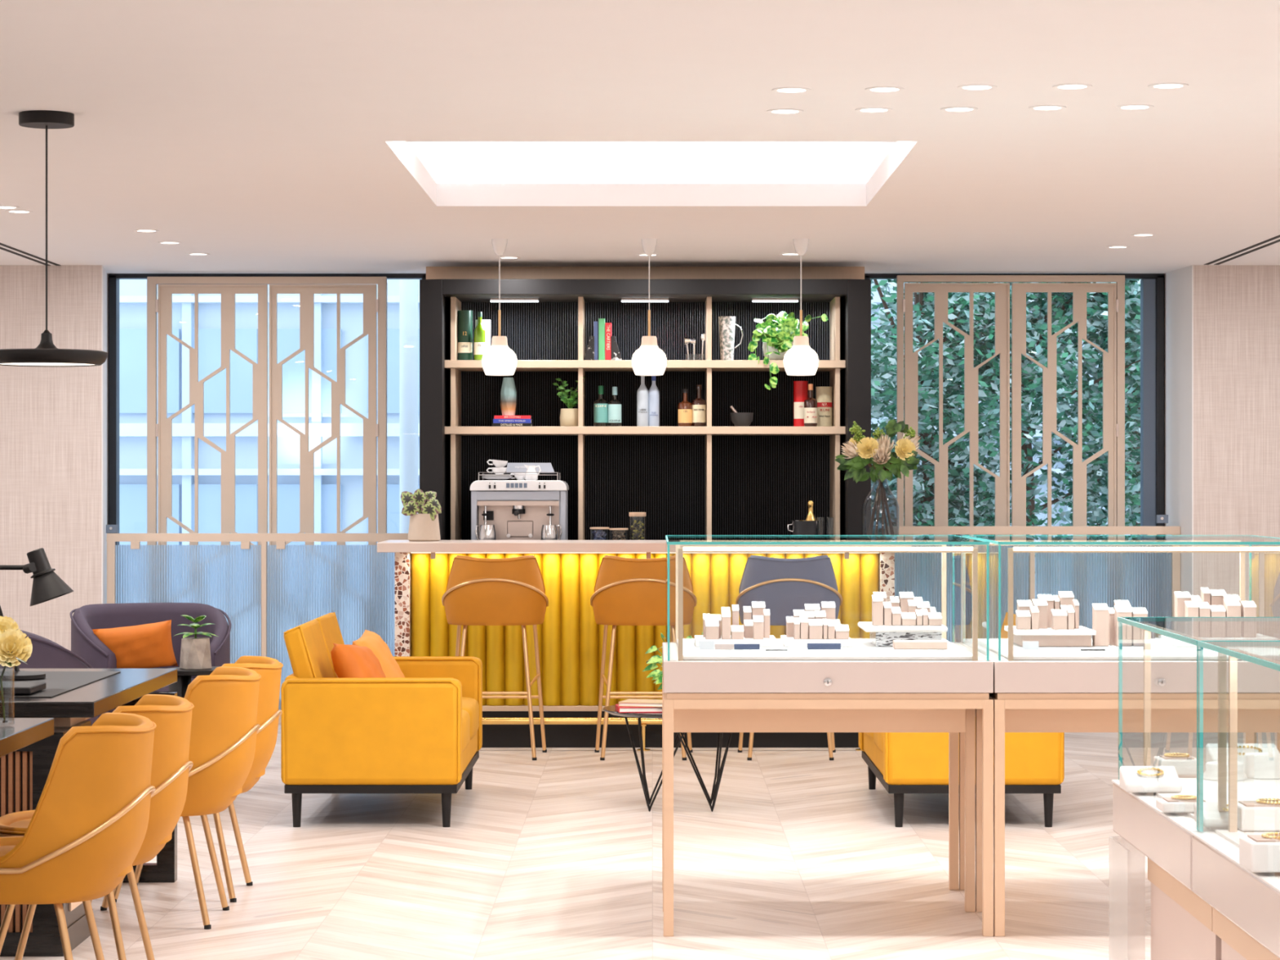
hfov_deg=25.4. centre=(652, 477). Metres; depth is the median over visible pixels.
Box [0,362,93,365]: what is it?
diffuser
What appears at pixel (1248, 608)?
block
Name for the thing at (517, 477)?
coffee cup
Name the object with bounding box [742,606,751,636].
block
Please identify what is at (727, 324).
ceramic mug
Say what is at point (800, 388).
tube
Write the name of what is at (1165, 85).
recessed light
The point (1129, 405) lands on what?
street tree
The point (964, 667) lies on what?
display case
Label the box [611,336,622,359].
bookend
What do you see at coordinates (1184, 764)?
display box
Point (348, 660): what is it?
cushion
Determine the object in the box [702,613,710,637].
block
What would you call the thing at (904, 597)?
block
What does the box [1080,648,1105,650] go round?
pen
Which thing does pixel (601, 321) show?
book
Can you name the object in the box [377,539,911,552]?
countertop
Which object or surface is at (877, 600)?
block
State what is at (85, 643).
tub chair
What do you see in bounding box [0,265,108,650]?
wall
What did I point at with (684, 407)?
bottle
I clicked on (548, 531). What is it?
milk pitcher
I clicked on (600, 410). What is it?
bottle
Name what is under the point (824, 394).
tube
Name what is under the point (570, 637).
bar counter
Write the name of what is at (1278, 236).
ceiling vent
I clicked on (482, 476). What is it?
saucer
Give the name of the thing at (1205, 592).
block
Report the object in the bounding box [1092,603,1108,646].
block
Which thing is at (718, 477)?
shelving unit
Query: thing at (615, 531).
glass jar
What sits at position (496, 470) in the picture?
coffee cup
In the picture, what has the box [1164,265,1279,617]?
wall
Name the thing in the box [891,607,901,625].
block
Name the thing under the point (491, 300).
diffuser
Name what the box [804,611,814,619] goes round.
block
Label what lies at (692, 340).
tool
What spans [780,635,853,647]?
display riser
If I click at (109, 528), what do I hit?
box
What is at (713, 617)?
block
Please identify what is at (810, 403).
bottle
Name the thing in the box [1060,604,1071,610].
block
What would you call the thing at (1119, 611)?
block
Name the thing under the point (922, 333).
street tree
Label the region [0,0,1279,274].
ceiling
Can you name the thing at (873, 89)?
recessed light
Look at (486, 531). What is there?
milk pitcher
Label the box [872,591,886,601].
block
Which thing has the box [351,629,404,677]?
cushion
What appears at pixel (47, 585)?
desk lamp
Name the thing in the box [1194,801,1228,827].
display box
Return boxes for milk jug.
[524,464,541,479]
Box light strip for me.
[438,182,864,183]
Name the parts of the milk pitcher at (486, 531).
handle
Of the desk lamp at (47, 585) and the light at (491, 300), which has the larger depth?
the light at (491, 300)
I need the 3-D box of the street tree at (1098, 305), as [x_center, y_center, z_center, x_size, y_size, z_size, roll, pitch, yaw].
[2.577,-0.498,18.944,2.962,4.000,2.058,0,0,9]
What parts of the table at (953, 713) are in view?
leg, leg, leg, rail, leg, leg, leg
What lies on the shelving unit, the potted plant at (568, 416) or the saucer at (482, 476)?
the potted plant at (568, 416)
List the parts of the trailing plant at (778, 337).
pot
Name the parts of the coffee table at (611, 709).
leg, leg, leg, leg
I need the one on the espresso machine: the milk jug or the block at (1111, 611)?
the milk jug
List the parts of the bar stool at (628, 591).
leg, leg, trim, leg, leg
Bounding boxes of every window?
[108,273,426,547]
[864,273,1164,535]
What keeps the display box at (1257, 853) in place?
on the display case at (1245, 904)
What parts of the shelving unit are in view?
post, post, post, post, post, post, shelf, shelf, post, post, post, post, post, post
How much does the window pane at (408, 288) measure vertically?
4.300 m
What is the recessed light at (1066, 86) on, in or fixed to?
in the ceiling
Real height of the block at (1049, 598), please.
0.107 m
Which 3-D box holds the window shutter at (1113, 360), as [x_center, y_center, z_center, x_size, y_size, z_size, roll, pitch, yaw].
[2.083,0.112,16.522,1.324,2.576,0.056,0,0,0]
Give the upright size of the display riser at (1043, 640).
0.053 m
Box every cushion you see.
[92,619,177,668]
[109,678,194,712]
[284,619,334,677]
[306,612,343,677]
[330,643,386,677]
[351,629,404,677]
[462,697,479,739]
[462,709,470,752]
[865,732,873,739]
[873,732,883,752]
[1000,613,1015,638]
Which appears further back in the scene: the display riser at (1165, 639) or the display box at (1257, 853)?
the display riser at (1165, 639)
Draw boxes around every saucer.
[481,475,512,477]
[482,477,511,479]
[484,475,510,475]
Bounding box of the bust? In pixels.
[1203,760,1247,780]
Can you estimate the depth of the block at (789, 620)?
9.30 m
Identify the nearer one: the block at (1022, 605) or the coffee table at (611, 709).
the block at (1022, 605)
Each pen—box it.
[765,648,787,650]
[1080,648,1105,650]
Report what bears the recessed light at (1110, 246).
in the ceiling
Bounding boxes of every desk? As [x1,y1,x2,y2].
[0,668,177,956]
[0,717,53,757]
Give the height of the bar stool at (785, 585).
1.014 m
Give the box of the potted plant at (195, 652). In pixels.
[174,614,217,669]
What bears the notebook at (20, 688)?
on the desk at (70, 696)
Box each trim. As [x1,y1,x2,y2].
[101,265,106,604]
[426,266,864,279]
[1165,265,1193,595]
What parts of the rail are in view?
rail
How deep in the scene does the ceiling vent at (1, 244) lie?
15.19 m
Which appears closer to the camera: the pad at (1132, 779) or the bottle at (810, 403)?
the pad at (1132, 779)
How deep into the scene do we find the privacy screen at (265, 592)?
16.21 m
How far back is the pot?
14.68 m
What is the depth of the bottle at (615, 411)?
15.87 m
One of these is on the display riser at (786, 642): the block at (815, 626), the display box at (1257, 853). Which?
the block at (815, 626)
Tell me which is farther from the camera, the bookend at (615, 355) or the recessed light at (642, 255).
the bookend at (615, 355)
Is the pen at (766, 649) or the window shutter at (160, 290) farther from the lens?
the window shutter at (160, 290)
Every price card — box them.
[698,640,714,649]
[1022,641,1038,649]
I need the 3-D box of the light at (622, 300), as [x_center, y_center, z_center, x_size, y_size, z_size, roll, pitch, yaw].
[-0.040,-0.996,15.947,0.263,0.019,0.045,0,0,0]
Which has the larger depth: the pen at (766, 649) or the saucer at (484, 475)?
the saucer at (484, 475)
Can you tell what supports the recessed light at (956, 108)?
in the ceiling
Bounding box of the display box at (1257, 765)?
[1243,751,1279,778]
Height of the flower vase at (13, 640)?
0.286 m
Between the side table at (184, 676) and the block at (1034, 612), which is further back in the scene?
the side table at (184, 676)
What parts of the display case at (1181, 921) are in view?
post, glass, post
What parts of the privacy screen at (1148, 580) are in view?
glass panel, glass panel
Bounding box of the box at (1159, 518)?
[1155,515,1168,523]
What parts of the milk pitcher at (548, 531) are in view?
handle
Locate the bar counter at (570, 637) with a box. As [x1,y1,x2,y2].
[377,539,911,747]
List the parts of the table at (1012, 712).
leg, leg, leg, rail, leg, leg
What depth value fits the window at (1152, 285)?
16.62 m
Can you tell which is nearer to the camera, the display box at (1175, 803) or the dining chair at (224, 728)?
the display box at (1175, 803)
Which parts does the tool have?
strainer handle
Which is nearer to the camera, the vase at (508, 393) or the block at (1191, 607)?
the block at (1191, 607)
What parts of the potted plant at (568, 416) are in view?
pot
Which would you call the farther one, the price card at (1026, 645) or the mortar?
the mortar
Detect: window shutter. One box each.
[146,276,386,545]
[896,275,1124,535]
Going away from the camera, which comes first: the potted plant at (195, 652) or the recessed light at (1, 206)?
the recessed light at (1, 206)
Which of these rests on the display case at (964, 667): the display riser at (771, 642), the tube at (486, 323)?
the display riser at (771, 642)
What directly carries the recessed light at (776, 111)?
in the ceiling
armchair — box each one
[280,612,482,826]
[858,612,1064,826]
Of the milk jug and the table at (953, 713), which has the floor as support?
the table at (953, 713)
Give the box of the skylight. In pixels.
[406,141,896,183]
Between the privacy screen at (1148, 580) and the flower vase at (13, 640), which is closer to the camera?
the flower vase at (13, 640)
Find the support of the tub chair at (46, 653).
on the floor
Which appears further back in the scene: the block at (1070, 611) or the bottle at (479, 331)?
the bottle at (479, 331)
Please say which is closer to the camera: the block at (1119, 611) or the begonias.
the block at (1119, 611)
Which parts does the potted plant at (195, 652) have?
stem, pot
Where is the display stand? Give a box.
[857,622,947,646]
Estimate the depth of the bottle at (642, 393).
15.87 m
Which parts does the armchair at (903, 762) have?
arm, leg, leg, frame, arm, leg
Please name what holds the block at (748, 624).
on the display riser at (771, 642)
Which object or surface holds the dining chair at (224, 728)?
on the floor
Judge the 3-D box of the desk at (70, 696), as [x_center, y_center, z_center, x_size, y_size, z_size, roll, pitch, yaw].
[-2.426,1.031,9.110,1.548,0.742,1.580,0,0,0]
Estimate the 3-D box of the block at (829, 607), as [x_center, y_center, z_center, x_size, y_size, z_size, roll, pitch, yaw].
[0.578,0.464,9.324,0.044,0.115,0.051,0,0,0]
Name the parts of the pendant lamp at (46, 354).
cord, lamp shade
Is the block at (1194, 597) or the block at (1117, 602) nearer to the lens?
the block at (1194, 597)
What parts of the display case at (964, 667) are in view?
glass, post, post, label strip, label strip, light rail, label strip, glass, light rail, post, glass, post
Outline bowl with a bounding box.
[730,412,753,426]
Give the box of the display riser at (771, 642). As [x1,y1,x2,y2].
[694,635,777,647]
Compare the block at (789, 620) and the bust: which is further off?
the block at (789, 620)
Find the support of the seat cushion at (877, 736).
on the armchair at (903, 762)
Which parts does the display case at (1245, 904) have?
post, glass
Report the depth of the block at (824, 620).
9.17 m
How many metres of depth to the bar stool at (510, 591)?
14.11 m
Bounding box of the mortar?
[729,405,753,426]
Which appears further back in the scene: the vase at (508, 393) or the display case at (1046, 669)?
the vase at (508, 393)
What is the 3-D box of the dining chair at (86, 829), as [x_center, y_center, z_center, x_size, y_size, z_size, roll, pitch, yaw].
[-1.541,1.006,7.210,0.556,0.789,0.529,0,0,0]
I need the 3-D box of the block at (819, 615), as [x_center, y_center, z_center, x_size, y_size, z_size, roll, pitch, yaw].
[0.547,0.477,9.259,0.035,0.088,0.051,0,0,0]
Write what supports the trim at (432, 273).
attached to the wall
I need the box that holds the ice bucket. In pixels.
[786,520,820,535]
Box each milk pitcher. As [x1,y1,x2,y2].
[475,524,496,539]
[540,524,561,539]
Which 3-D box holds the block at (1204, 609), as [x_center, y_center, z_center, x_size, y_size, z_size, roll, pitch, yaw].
[1.783,0.458,9.194,0.036,0.112,0.051,0,0,0]
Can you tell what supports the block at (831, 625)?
on the display riser at (786, 642)
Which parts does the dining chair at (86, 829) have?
seat, leg, trim, leg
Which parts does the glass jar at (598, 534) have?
lid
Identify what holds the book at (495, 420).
on the book at (493, 424)
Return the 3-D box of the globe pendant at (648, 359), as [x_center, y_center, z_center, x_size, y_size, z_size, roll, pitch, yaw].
[-0.014,-0.853,14.200,0.176,0.679,0.176,0,0,0]
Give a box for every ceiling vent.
[0,242,59,265]
[1204,235,1279,264]
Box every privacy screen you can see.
[106,533,408,723]
[884,526,1180,642]
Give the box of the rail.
[482,717,862,751]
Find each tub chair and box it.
[0,630,97,725]
[70,602,231,718]
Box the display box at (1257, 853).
[1239,831,1279,872]
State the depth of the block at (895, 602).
9.30 m
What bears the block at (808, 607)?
on the display riser at (786, 642)
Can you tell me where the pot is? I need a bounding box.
[408,513,440,541]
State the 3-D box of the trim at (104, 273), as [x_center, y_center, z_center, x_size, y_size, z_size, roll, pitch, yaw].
[-3.129,0.104,16.250,0.016,2.592,0.612,0,0,-10]
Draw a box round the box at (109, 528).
[106,524,118,533]
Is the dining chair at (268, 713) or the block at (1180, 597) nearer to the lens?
the block at (1180, 597)
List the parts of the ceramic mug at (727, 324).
handle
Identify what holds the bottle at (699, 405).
on the shelving unit
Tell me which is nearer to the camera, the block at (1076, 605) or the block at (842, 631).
the block at (842, 631)
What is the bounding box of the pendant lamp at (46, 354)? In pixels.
[0,110,107,366]
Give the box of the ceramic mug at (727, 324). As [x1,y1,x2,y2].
[718,315,743,359]
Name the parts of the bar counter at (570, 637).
panel, trim, panel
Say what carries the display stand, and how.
on the display case at (964, 667)
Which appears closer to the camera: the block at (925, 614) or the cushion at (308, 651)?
the block at (925, 614)
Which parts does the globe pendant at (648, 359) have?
stem, lamp shade, cord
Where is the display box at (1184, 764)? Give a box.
[1153,752,1196,775]
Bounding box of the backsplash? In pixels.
[478,505,559,539]
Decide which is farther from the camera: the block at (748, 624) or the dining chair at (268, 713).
the dining chair at (268, 713)
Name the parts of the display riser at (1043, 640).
display riser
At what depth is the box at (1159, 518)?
16.20 m
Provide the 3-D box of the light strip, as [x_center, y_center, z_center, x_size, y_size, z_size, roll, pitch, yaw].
[-0.003,-1.300,11.280,2.165,0.014,2.680,0,0,0]
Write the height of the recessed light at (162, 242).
0.003 m
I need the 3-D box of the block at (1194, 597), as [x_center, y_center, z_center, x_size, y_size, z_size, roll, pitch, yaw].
[1.769,0.449,9.259,0.031,0.131,0.051,0,0,0]
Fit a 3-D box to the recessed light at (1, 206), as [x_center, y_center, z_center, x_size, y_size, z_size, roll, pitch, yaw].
[-2.844,-1.190,12.514,0.121,0.003,0.121,0,0,0]
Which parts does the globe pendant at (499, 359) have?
stem, lamp shade, cord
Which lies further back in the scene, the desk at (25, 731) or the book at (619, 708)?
the book at (619, 708)
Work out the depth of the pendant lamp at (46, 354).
9.23 m
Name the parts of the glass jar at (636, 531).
lid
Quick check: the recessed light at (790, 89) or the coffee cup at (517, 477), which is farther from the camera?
the coffee cup at (517, 477)
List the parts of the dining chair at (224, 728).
leg, leg, leg, trim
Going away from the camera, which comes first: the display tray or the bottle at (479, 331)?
the display tray
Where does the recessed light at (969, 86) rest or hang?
in the ceiling
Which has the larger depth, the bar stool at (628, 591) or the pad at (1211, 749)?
the bar stool at (628, 591)
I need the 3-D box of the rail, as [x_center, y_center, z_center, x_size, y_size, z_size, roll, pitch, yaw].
[-0.037,1.316,14.620,2.434,0.168,0.070,0,0,0]
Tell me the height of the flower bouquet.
0.632 m
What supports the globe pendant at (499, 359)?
hanging from the ceiling
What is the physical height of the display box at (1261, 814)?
0.054 m
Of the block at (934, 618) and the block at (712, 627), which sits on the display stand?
the block at (934, 618)
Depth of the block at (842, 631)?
9.17 m
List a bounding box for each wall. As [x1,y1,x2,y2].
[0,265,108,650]
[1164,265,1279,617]
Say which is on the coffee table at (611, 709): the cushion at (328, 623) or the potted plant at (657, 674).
the potted plant at (657, 674)
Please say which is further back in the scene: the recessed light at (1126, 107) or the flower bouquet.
the flower bouquet
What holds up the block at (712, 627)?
on the display riser at (771, 642)
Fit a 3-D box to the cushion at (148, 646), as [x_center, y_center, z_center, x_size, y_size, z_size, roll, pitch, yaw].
[-2.434,0.800,13.402,0.384,0.265,0.169,0,0,0]
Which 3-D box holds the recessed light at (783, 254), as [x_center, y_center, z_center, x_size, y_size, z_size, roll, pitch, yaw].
[0.738,-1.190,15.136,0.121,0.003,0.121,0,0,0]
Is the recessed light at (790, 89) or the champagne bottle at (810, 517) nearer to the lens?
the recessed light at (790, 89)
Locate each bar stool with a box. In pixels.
[441,555,548,760]
[590,555,697,760]
[735,555,842,760]
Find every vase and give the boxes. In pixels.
[0,616,32,724]
[500,377,516,415]
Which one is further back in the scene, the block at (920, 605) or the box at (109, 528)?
the box at (109, 528)
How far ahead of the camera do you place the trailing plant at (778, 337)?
15.81 m
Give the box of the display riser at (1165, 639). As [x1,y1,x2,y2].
[1161,635,1196,647]
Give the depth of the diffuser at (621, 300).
15.92 m
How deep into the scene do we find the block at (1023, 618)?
9.17 m
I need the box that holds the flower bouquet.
[834,419,919,535]
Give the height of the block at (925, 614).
0.053 m
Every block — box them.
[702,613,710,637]
[705,620,719,639]
[710,614,721,638]
[720,607,730,610]
[721,610,730,639]
[730,625,743,639]
[732,604,738,625]
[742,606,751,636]
[743,619,753,638]
[751,601,765,637]
[752,615,764,639]
[763,608,769,638]
[786,616,793,637]
[793,609,804,620]
[793,617,799,639]
[799,616,808,639]
[804,604,820,619]
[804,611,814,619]
[808,619,822,639]
[814,610,826,638]
[821,601,835,619]
[822,618,827,639]
[826,619,835,639]
[834,619,840,624]
[835,624,848,639]
[871,595,883,625]
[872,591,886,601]
[883,601,891,625]
[889,596,899,607]
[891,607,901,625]
[899,591,914,612]
[901,612,915,625]
[907,600,916,615]
[913,596,923,601]
[915,601,930,612]
[915,609,922,625]
[921,608,928,625]
[928,612,942,625]
[929,607,936,612]
[1015,610,1031,629]
[1017,600,1032,612]
[1029,605,1039,629]
[1031,599,1048,628]
[1037,594,1053,627]
[1050,608,1067,629]
[1053,595,1059,608]
[1057,591,1074,608]
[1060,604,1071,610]
[1066,605,1075,629]
[1072,599,1079,628]
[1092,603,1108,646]
[1108,607,1114,644]
[1114,600,1130,605]
[1114,605,1132,646]
[1130,607,1147,646]
[1173,591,1191,617]
[1184,600,1199,617]
[1191,595,1201,602]
[1196,602,1210,617]
[1200,586,1210,604]
[1208,589,1226,605]
[1209,604,1226,617]
[1222,594,1240,607]
[1223,599,1240,617]
[1240,600,1256,617]
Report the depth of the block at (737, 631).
9.17 m
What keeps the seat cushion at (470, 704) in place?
on the armchair at (420, 731)
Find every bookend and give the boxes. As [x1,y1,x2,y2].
[583,336,594,359]
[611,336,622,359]
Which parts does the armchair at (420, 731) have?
panel, leg, arm, frame, arm, leg, leg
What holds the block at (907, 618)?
on the display stand
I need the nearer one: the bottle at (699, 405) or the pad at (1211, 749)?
the pad at (1211, 749)
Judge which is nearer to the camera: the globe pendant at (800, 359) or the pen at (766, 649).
the pen at (766, 649)
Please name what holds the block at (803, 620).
on the display riser at (786, 642)
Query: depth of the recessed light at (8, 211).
12.71 m
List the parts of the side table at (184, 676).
leg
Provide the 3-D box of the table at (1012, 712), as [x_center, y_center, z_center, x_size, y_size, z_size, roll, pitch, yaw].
[1.549,1.029,9.185,1.007,0.742,1.010,0,0,0]
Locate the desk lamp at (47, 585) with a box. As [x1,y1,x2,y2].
[0,547,73,679]
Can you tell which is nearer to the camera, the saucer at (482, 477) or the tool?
the saucer at (482, 477)
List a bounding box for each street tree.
[871,279,1137,536]
[871,279,1141,535]
[1026,287,1140,535]
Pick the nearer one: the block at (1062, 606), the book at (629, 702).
the block at (1062, 606)
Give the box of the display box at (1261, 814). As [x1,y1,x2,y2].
[1237,797,1279,831]
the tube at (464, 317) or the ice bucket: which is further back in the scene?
the tube at (464, 317)
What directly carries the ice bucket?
on the countertop
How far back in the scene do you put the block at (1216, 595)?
9.30 m
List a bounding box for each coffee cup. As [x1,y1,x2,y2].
[486,459,507,467]
[486,467,506,474]
[510,472,525,479]
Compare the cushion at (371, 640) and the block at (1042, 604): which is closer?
the block at (1042, 604)
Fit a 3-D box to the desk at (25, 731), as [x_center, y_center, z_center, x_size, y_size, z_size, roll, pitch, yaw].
[-2.426,1.030,7.080,1.548,0.740,1.560,0,0,0]
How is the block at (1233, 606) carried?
on the display riser at (1165, 639)
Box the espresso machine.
[470,462,568,539]
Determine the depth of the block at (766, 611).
9.24 m
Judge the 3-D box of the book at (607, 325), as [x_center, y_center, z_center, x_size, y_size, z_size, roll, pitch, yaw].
[-0.245,-0.759,15.979,0.034,0.214,0.161,0,0,0]
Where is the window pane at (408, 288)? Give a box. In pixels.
[399,279,417,533]
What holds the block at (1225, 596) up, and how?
on the display riser at (1165, 639)
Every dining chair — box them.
[0,693,194,959]
[0,712,156,959]
[90,666,261,928]
[113,655,283,902]
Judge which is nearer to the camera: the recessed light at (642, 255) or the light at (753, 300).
the recessed light at (642, 255)
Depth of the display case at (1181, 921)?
5.89 m
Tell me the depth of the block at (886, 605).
9.17 m
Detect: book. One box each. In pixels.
[492,422,532,426]
[493,415,531,418]
[493,418,532,423]
[593,321,598,359]
[598,318,604,359]
[604,322,611,359]
[615,704,662,712]
[618,698,662,706]
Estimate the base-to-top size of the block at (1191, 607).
0.116 m
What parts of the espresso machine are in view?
portafilter handle, cup rail, water tank panel, panel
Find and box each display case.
[662,535,993,693]
[962,535,1279,693]
[1109,617,1279,959]
[1190,640,1279,959]
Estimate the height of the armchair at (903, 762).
0.801 m
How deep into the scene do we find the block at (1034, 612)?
9.17 m
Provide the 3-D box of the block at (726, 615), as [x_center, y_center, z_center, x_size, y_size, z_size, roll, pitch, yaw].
[0.239,0.475,9.194,0.029,0.091,0.051,0,0,0]
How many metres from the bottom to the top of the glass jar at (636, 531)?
0.167 m
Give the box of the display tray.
[893,640,947,648]
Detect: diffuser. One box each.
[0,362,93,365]
[490,300,538,302]
[621,300,668,302]
[752,300,798,302]
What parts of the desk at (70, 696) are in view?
frame, panel, leg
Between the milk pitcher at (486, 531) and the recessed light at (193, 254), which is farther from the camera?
the milk pitcher at (486, 531)
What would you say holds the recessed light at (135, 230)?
in the ceiling
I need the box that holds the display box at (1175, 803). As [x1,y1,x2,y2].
[1155,794,1208,812]
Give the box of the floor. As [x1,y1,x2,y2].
[0,723,1276,959]
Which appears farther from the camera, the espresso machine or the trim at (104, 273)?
the trim at (104, 273)
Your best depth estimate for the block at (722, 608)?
9.32 m
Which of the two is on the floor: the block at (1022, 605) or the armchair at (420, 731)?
the armchair at (420, 731)
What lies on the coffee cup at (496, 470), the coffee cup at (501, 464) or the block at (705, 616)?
the coffee cup at (501, 464)
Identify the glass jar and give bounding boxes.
[589,527,608,539]
[608,528,628,539]
[628,511,645,539]
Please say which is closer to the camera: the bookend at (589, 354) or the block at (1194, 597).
the block at (1194, 597)
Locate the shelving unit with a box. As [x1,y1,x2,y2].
[419,279,871,539]
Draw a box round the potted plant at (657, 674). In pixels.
[642,632,702,689]
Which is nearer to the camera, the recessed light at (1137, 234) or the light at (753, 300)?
the recessed light at (1137, 234)
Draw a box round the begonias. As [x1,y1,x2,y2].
[400,488,441,541]
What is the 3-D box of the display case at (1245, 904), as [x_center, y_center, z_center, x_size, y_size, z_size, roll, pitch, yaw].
[1.394,0.855,4.945,0.736,1.090,0.950,0,0,0]
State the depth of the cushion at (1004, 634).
12.61 m
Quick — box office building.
[119,279,1140,545]
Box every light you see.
[0,205,19,208]
[5,209,32,213]
[133,229,159,231]
[157,241,182,244]
[186,253,209,255]
[490,298,538,302]
[497,256,519,258]
[621,298,668,302]
[636,253,658,256]
[751,298,798,302]
[766,108,803,114]
[772,86,811,93]
[779,253,797,255]
[855,106,892,112]
[865,86,904,92]
[940,106,977,111]
[957,84,996,90]
[1028,105,1066,111]
[1052,83,1092,89]
[1106,245,1129,248]
[1115,104,1154,110]
[1131,233,1155,235]
[1148,82,1188,88]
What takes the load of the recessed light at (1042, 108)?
in the ceiling
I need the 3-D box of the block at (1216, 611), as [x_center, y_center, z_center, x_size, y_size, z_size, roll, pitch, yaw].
[1.826,0.463,9.194,0.047,0.102,0.051,0,0,0]
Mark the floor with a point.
(557, 855)
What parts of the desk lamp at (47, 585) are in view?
arm, lamp shade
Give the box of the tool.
[684,333,706,359]
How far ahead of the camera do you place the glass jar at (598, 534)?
15.48 m
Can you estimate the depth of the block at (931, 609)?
9.26 m
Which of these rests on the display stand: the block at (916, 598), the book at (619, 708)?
the block at (916, 598)
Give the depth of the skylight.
12.64 m
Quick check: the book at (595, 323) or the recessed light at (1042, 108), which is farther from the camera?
the book at (595, 323)
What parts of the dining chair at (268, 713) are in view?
leg, leg, leg, leg, trim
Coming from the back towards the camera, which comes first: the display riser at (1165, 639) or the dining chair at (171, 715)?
the display riser at (1165, 639)
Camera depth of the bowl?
15.85 m
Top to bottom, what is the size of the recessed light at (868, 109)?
0.003 m
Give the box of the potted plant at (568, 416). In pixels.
[553,377,585,426]
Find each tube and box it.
[457,310,472,359]
[475,319,490,351]
[793,381,808,426]
[815,386,832,426]
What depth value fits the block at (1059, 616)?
9.17 m
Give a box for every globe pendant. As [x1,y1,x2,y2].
[481,238,516,375]
[631,238,666,375]
[783,238,818,375]
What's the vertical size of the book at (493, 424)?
0.019 m
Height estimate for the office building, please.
6.100 m
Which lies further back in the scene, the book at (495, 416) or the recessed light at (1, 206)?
the book at (495, 416)
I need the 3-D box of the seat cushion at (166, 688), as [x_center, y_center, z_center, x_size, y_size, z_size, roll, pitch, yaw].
[-2.387,1.040,13.572,0.568,0.150,0.598,0,0,-20]
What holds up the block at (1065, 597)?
on the display riser at (1043, 640)
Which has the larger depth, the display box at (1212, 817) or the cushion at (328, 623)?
the cushion at (328, 623)
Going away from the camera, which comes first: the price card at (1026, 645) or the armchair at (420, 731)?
the price card at (1026, 645)
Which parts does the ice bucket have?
handle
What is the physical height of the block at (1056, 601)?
0.104 m
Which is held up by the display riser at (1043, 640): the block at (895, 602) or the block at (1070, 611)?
the block at (1070, 611)
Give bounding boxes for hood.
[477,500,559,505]
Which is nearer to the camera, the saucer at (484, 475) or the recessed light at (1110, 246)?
the recessed light at (1110, 246)
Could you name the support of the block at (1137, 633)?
on the display case at (1046, 669)
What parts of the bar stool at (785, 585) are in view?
leg, leg, trim, leg, leg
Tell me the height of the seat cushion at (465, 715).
0.170 m
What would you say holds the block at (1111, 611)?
on the display case at (1046, 669)
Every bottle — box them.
[474,311,485,359]
[593,385,608,425]
[608,386,622,425]
[636,375,648,426]
[648,375,659,426]
[677,388,692,426]
[692,384,706,426]
[804,383,817,426]
[804,500,816,520]
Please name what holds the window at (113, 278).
in the wall at (51, 416)
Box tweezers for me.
[861,649,891,650]
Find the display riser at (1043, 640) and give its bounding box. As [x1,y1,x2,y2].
[1004,626,1096,646]
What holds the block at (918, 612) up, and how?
on the display stand
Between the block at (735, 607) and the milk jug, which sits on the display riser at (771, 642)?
the block at (735, 607)
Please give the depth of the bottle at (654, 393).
15.87 m
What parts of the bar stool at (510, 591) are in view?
leg, leg, trim, leg, leg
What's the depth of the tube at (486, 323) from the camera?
15.98 m
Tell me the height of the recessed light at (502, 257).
0.003 m
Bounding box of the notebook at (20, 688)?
[0,682,45,694]
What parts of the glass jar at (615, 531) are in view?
lid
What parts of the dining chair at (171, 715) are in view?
leg, seat, leg, trim, leg, leg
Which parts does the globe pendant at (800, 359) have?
stem, lamp shade, cord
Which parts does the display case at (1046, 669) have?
glass, post, light rail, glass, light rail, post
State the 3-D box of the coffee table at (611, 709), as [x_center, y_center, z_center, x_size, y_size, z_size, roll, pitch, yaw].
[0.120,1.187,12.040,0.660,0.423,0.660,0,0,0]
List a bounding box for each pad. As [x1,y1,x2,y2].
[1119,765,1182,792]
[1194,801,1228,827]
[1205,743,1279,764]
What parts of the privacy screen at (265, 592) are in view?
glass panel, glass panel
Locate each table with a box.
[168,666,220,697]
[602,705,732,812]
[662,676,993,936]
[959,692,1279,936]
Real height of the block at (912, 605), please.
0.079 m
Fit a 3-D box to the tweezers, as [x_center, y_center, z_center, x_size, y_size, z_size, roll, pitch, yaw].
[0.704,0.541,8.933,0.097,0.003,0.006,0,0,0]
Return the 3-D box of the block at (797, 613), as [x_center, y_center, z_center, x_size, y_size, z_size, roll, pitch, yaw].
[0.478,0.475,9.259,0.036,0.091,0.051,0,0,0]
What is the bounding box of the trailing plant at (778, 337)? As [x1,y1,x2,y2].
[747,311,827,390]
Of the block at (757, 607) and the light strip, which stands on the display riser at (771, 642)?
the block at (757, 607)
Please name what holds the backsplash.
attached to the espresso machine
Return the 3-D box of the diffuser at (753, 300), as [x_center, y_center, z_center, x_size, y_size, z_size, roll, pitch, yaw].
[0.690,-0.990,15.945,0.255,0.008,0.040,0,0,0]
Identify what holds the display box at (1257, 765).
on the display case at (1181, 921)
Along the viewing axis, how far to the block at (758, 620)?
9.17 m

